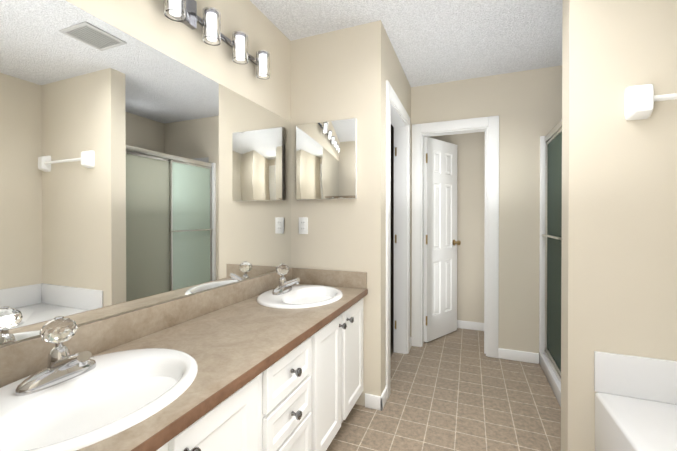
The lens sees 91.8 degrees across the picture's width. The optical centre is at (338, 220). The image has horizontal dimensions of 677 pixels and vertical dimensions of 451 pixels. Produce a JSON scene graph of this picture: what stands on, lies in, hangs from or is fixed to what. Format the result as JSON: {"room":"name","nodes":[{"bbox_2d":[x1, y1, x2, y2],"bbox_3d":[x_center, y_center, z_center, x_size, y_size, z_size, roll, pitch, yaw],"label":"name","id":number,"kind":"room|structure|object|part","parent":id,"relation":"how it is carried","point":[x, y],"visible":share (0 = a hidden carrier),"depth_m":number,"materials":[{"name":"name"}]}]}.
{"room":"bathroom","nodes":[
{"label":"bathroom","id":0,"kind":"room"},
{"bbox_2d":[0,0,290,346],"bbox_3d":[-0.841,-0.027,1.191,0.120,2.440,4.930,0,0,22],"label":"wall","id":1,"kind":"structure","parent":0,"point":[149,23],"depth_m":1.66,"materials":[{"name":"beige paint"}]},
{"bbox_2d":[0,0,290,345],"bbox_3d":[-0.676,-0.176,1.431,0.006,1.010,1.851,0,0,22],"label":"vanity mirror","id":2,"kind":"object","parent":1,"relation":"attached to","point":[135,173],"visible":1,"depth_m":1.16,"materials":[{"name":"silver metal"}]},
{"bbox_2d":[0,267,291,378],"bbox_3d":[-0.668,0.384,1.433,0.020,0.105,1.852,0,0,22],"label":"backsplash","id":3,"kind":"structure","parent":1,"relation":"attached to","point":[24,355],"depth_m":1.22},
{"bbox_2d":[164,0,269,78],"bbox_3d":[-0.628,-0.896,1.401,0.113,0.165,1.198,0,0,22],"label":"sconce","id":4,"kind":"object","parent":1,"relation":"attached to","point":[184,12],"visible":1,"depth_m":1.47,"materials":[{"name":"white glass"}]},
{"bbox_3d":[-0.649,-0.878,1.302,0.077,0.130,0.077,0,0,22],"label":"lamp shade","id":5,"kind":"part","parent":4,"relation":"part of","materials":[{"name":"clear glass"}]},
{"bbox_3d":[-0.574,-0.879,1.488,0.077,0.130,0.077,0,0,22],"label":"lamp shade","id":6,"kind":"part","parent":4,"relation":"part of","materials":[{"name":"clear glass"}]},
{"bbox_3d":[-0.674,-0.919,1.419,0.016,0.024,1.198,0,0,22],"label":"rail","id":7,"kind":"part","parent":4,"relation":"part of","materials":[{"name":"silver metal"}]},
{"bbox_3d":[-0.500,-0.880,1.673,0.077,0.130,0.077,0,0,22],"label":"lamp shade","id":8,"kind":"part","parent":4,"relation":"part of","materials":[{"name":"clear glass"}]},
{"bbox_3d":[-0.427,-0.881,1.858,0.077,0.130,0.077,0,0,22],"label":"lamp shade","id":9,"kind":"part","parent":4,"relation":"part of","materials":[{"name":"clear glass"}]},
{"bbox_2d":[292,268,366,286],"bbox_3d":[-0.071,0.380,2.180,0.534,0.105,0.020,0,0,22],"label":"backsplash","id":10,"kind":"structure","parent":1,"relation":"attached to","point":[345,278],"depth_m":2.16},
{"bbox_2d":[291,20,384,405],"bbox_3d":[-0.014,-0.033,2.228,0.645,2.440,0.110,0,0,22],"label":"wall","id":11,"kind":"structure","parent":0,"point":[338,75],"depth_m":2.13,"materials":[{"name":"beige paint"}]},
{"bbox_2d":[299,217,307,233],"bbox_3d":[-0.243,0.034,2.256,0.070,0.115,0.008,0,0,22],"label":"electrical outlet plate","id":12,"kind":"object","parent":11,"relation":"attached to","point":[303,225],"visible":1,"depth_m":2.25,"materials":[{"name":"white plastic"}]},
{"bbox_2d":[296,118,356,199],"bbox_3d":[-0.085,-0.398,2.177,0.430,0.510,0.032,0,0,22],"label":"mirrored medicine cabinet","id":13,"kind":"object","parent":11,"relation":"attached to","point":[326,160],"visible":0.96,"depth_m":2.15,"materials":[{"name":"silver metal"}]},
{"bbox_2d":[365,393,382,410],"bbox_3d":[0.222,1.145,2.074,0.113,0.085,0.013,0,0,22],"label":"baseboard","id":14,"kind":"structure","parent":11,"relation":"attached to","point":[372,401],"depth_m":2.07,"materials":[{"name":"white wood"}]},
{"bbox_2d":[381,387,386,410],"bbox_3d":[0.292,1.145,2.114,0.013,0.085,0.138,0,0,22],"label":"baseboard","id":15,"kind":"structure","parent":11,"relation":"attached to","point":[384,395],"depth_m":2.10,"materials":[{"name":"white wood"}]},
{"bbox_2d":[385,31,388,380],"bbox_3d":[0.271,-0.033,2.227,0.115,2.440,0.100,0,0,22],"label":"wall","id":16,"kind":"structure","parent":0,"point":[386,57],"depth_m":2.18,"materials":[{"name":"beige paint"}]},
{"bbox_2d":[389,39,410,336],"bbox_3d":[0.460,-0.036,2.701,0.115,2.440,0.920,0,0,22],"label":"wall","id":17,"kind":"structure","parent":0,"point":[397,79],"depth_m":2.71,"materials":[{"name":"beige paint"}]},
{"bbox_2d":[385,80,409,398],"bbox_3d":[0.428,0.127,2.601,0.131,2.115,0.880,0,0,22],"label":"door frame","id":18,"kind":"structure","parent":17,"relation":"attached to","point":[400,245],"depth_m":2.91,"materials":[{"name":"white wood"}]},
{"bbox_3d":[0.334,0.129,2.211,0.016,2.115,0.085,0,0,22],"label":"corridor door trim","id":19,"kind":"part","parent":18,"relation":"part of","materials":[{"name":"white wood"}]},
{"bbox_3d":[0.421,-0.840,2.598,0.115,0.012,0.686,0,0,22],"label":"corridor door top jamb","id":20,"kind":"part","parent":18,"relation":"part of","materials":[{"name":"white wood"}]},
{"bbox_3d":[0.482,-0.888,2.574,0.016,0.085,0.710,0,0,22],"label":"corridor door top trim","id":21,"kind":"part","parent":18,"relation":"part of","materials":[{"name":"white wood"}]},
{"bbox_3d":[0.629,0.125,2.949,0.016,2.115,0.085,0,0,22],"label":"corridor door trim","id":22,"kind":"part","parent":18,"relation":"part of","materials":[{"name":"white wood"}]},
{"bbox_2d":[250,0,562,86],"bbox_3d":[0.310,-1.277,1.138,3.450,0.060,5.700,0,0,22],"label":"ceiling","id":23,"kind":"structure","parent":0,"point":[437,41],"depth_m":2.14,"materials":[{"name":"white paint"}]},
{"bbox_2d":[326,328,560,450],"bbox_3d":[0.310,1.223,1.153,3.450,0.060,5.700,0,0,22],"label":"floor","id":24,"kind":"structure","parent":0,"point":[458,389],"depth_m":2.09,"materials":[{"name":"tile"}]},
{"bbox_2d":[148,295,365,450],"bbox_3d":[-0.408,0.832,1.331,0.580,0.720,1.852,0,0,22],"label":"bathroom vanity","id":25,"kind":"object","parent":24,"relation":"on","point":[272,361],"depth_m":1.24,"materials":[{"name":"white paint"}]},
{"bbox_3d":[-0.342,0.542,0.763,0.038,0.033,0.033,0,0,22],"label":"knob","id":26,"kind":"part","parent":25,"relation":"part of","materials":[{"name":"silver metal"}]},
{"bbox_3d":[-0.321,0.784,0.893,0.019,0.585,0.314,0,0,22],"label":"door","id":27,"kind":"part","parent":25,"relation":"part of","materials":[{"name":"white paint"}]},
{"bbox_2d":[100,287,367,450],"bbox_3d":[-0.419,0.455,1.334,0.556,0.035,1.852,0,0,22],"label":"countertop","id":28,"kind":"structure","parent":25,"relation":"on","point":[255,335],"depth_m":1.19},
{"bbox_2d":[8,316,103,394],"bbox_3d":[-0.714,0.342,0.867,0.140,0.169,0.180,0,0,22],"label":"faucet","id":29,"kind":"object","parent":28,"relation":"on","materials":[{"name":"silver metal"}]},
{"bbox_2d":[0,335,239,450],"bbox_3d":[-0.636,0.514,0.838,0.471,0.176,0.549,0,0,22],"label":"sink","id":30,"kind":"object","parent":28,"relation":"in","point":[138,378],"depth_m":0.84,"materials":[{"name":"white ceramic"}]},
{"bbox_2d":[268,275,299,294],"bbox_3d":[-0.292,0.335,1.922,0.140,0.169,0.180,0,0,22],"label":"faucet","id":31,"kind":"object","parent":28,"relation":"on","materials":[{"name":"silver metal"}]},
{"bbox_2d":[236,283,355,310],"bbox_3d":[-0.215,0.508,1.891,0.471,0.176,0.549,0,0,22],"label":"sink","id":32,"kind":"object","parent":28,"relation":"in","point":[311,296],"depth_m":1.88,"materials":[{"name":"white ceramic"}]},
{"bbox_3d":[-0.183,0.726,1.240,0.019,0.142,0.331,0,0,22],"label":"drawer","id":33,"kind":"part","parent":25,"relation":"part of","materials":[{"name":"white paint"}]},
{"bbox_3d":[-0.183,0.565,1.239,0.019,0.151,0.331,0,0,22],"label":"drawer","id":34,"kind":"part","parent":25,"relation":"part of","materials":[{"name":"white paint"}]},
{"bbox_3d":[-0.183,0.943,1.241,0.019,0.264,0.331,0,0,22],"label":"drawer","id":35,"kind":"part","parent":25,"relation":"part of","materials":[{"name":"white paint"}]},
{"bbox_3d":[-0.157,0.726,1.229,0.038,0.033,0.033,0,0,22],"label":"knob","id":36,"kind":"part","parent":25,"relation":"part of","materials":[{"name":"silver metal"}]},
{"bbox_3d":[-0.157,0.565,1.228,0.038,0.033,0.033,0,0,22],"label":"knob","id":37,"kind":"part","parent":25,"relation":"part of","materials":[{"name":"silver metal"}]},
{"bbox_3d":[-0.051,0.780,1.571,0.019,0.585,0.311,0,0,22],"label":"door","id":38,"kind":"part","parent":25,"relation":"part of","materials":[{"name":"white paint"}]},
{"bbox_3d":[0.022,0.537,1.675,0.038,0.033,0.033,0,0,22],"label":"knob","id":39,"kind":"part","parent":25,"relation":"part of","materials":[{"name":"silver metal"}]},
{"bbox_3d":[0.088,0.778,1.917,0.019,0.585,0.331,0,0,22],"label":"door","id":40,"kind":"part","parent":25,"relation":"part of","materials":[{"name":"white paint"}]},
{"bbox_2d":[390,343,393,357],"bbox_3d":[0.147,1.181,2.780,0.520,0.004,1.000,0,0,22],"label":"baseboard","id":41,"kind":"structure","parent":24,"relation":"on","point":[391,348],"depth_m":3.02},
{"bbox_2d":[539,119,561,406],"bbox_3d":[1.835,0.213,2.003,0.849,1.950,1.195,0,0,22],"label":"shower enclosure","id":42,"kind":"object","parent":24,"relation":"on","point":[550,249],"visible":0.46,"depth_m":2.51,"materials":[{"name":"white glass"}]},
{"bbox_2d":[594,351,676,450],"bbox_3d":[1.280,0.821,0.632,0.859,0.750,1.513,0,0,22],"label":"bathtub","id":43,"kind":"object","parent":24,"relation":"on","point":[636,419],"visible":1,"depth_m":1.39,"materials":[{"name":"white plastic"}]},
{"bbox_2d":[430,132,484,322],"bbox_3d":[1.453,-0.042,3.602,1.650,2.440,0.090,0,0,22],"label":"wall","id":44,"kind":"structure","parent":0,"point":[470,211],"depth_m":3.56,"materials":[{"name":"beige paint"}]},
{"bbox_2d":[457,320,483,330],"bbox_3d":[1.434,1.136,3.561,1.450,0.085,0.013,0,0,22],"label":"baseboard","id":45,"kind":"structure","parent":44,"relation":"attached to","point":[479,326],"depth_m":3.56,"materials":[{"name":"white wood"}]},
{"bbox_2d":[391,65,561,352],"bbox_3d":[1.289,-0.038,2.922,2.550,2.440,0.125,0,0,22],"label":"wall","id":46,"kind":"structure","parent":0,"point":[525,106],"depth_m":2.78,"materials":[{"name":"beige paint"}]},
{"bbox_2d":[424,137,460,341],"bbox_3d":[1.069,0.182,3.309,0.545,1.973,0.106,0,0,-40],"label":"door","id":47,"kind":"structure","parent":46,"relation":"in","point":[440,231],"depth_m":3.30,"materials":[{"name":"white paint"}]},
{"bbox_3d":[1.239,0.229,3.430,0.062,0.062,0.071,0,0,-40],"label":"back door knob","id":48,"kind":"part","parent":47,"relation":"part of","materials":[{"name":"gold metal"}]},
{"bbox_2d":[411,116,498,357],"bbox_3d":[1.055,0.139,3.013,0.740,2.085,0.131,0,0,22],"label":"door frame","id":49,"kind":"structure","parent":46,"relation":"attached to","point":[493,226],"depth_m":2.91,"materials":[{"name":"white wood"}]},
{"bbox_3d":[1.058,-0.812,3.014,0.546,0.012,0.115,0,0,22],"label":"top of the back door jamb","id":50,"kind":"part","parent":49,"relation":"part of","materials":[{"name":"white wood"}]},
{"bbox_3d":[1.034,-0.860,2.953,0.570,0.085,0.016,0,0,22],"label":"door trim back","id":51,"kind":"part","parent":49,"relation":"part of","materials":[{"name":"white wood"}]},
{"bbox_2d":[484,130,485,353],"bbox_3d":[1.309,0.188,2.928,0.012,1.988,0.030,0,0,22],"label":"door stop","id":52,"kind":"object","parent":46,"relation":"attached to","point":[485,258],"visible":1,"depth_m":2.92,"materials":[{"name":"white wood"}]},
{"bbox_2d":[498,348,538,363],"bbox_3d":[1.518,1.141,2.773,0.302,0.085,0.013,0,0,22],"label":"baseboard","id":53,"kind":"structure","parent":46,"relation":"attached to","point":[522,356],"depth_m":2.77,"materials":[{"name":"white wood"}]},
{"bbox_2d":[561,0,676,450],"bbox_3d":[1.540,-0.029,1.407,0.960,2.440,0.124,0,0,22],"label":"wall","id":54,"kind":"structure","parent":0,"point":[619,243],"depth_m":1.46,"materials":[{"name":"beige paint"}]},
{"bbox_2d":[624,84,676,120],"bbox_3d":[1.574,-0.513,1.289,0.700,0.148,0.064,0,0,22],"label":"towel rail","id":55,"kind":"object","parent":54,"relation":"attached to","point":[639,100],"visible":1,"depth_m":1.38,"materials":[{"name":"white ceramic"}]}
]}

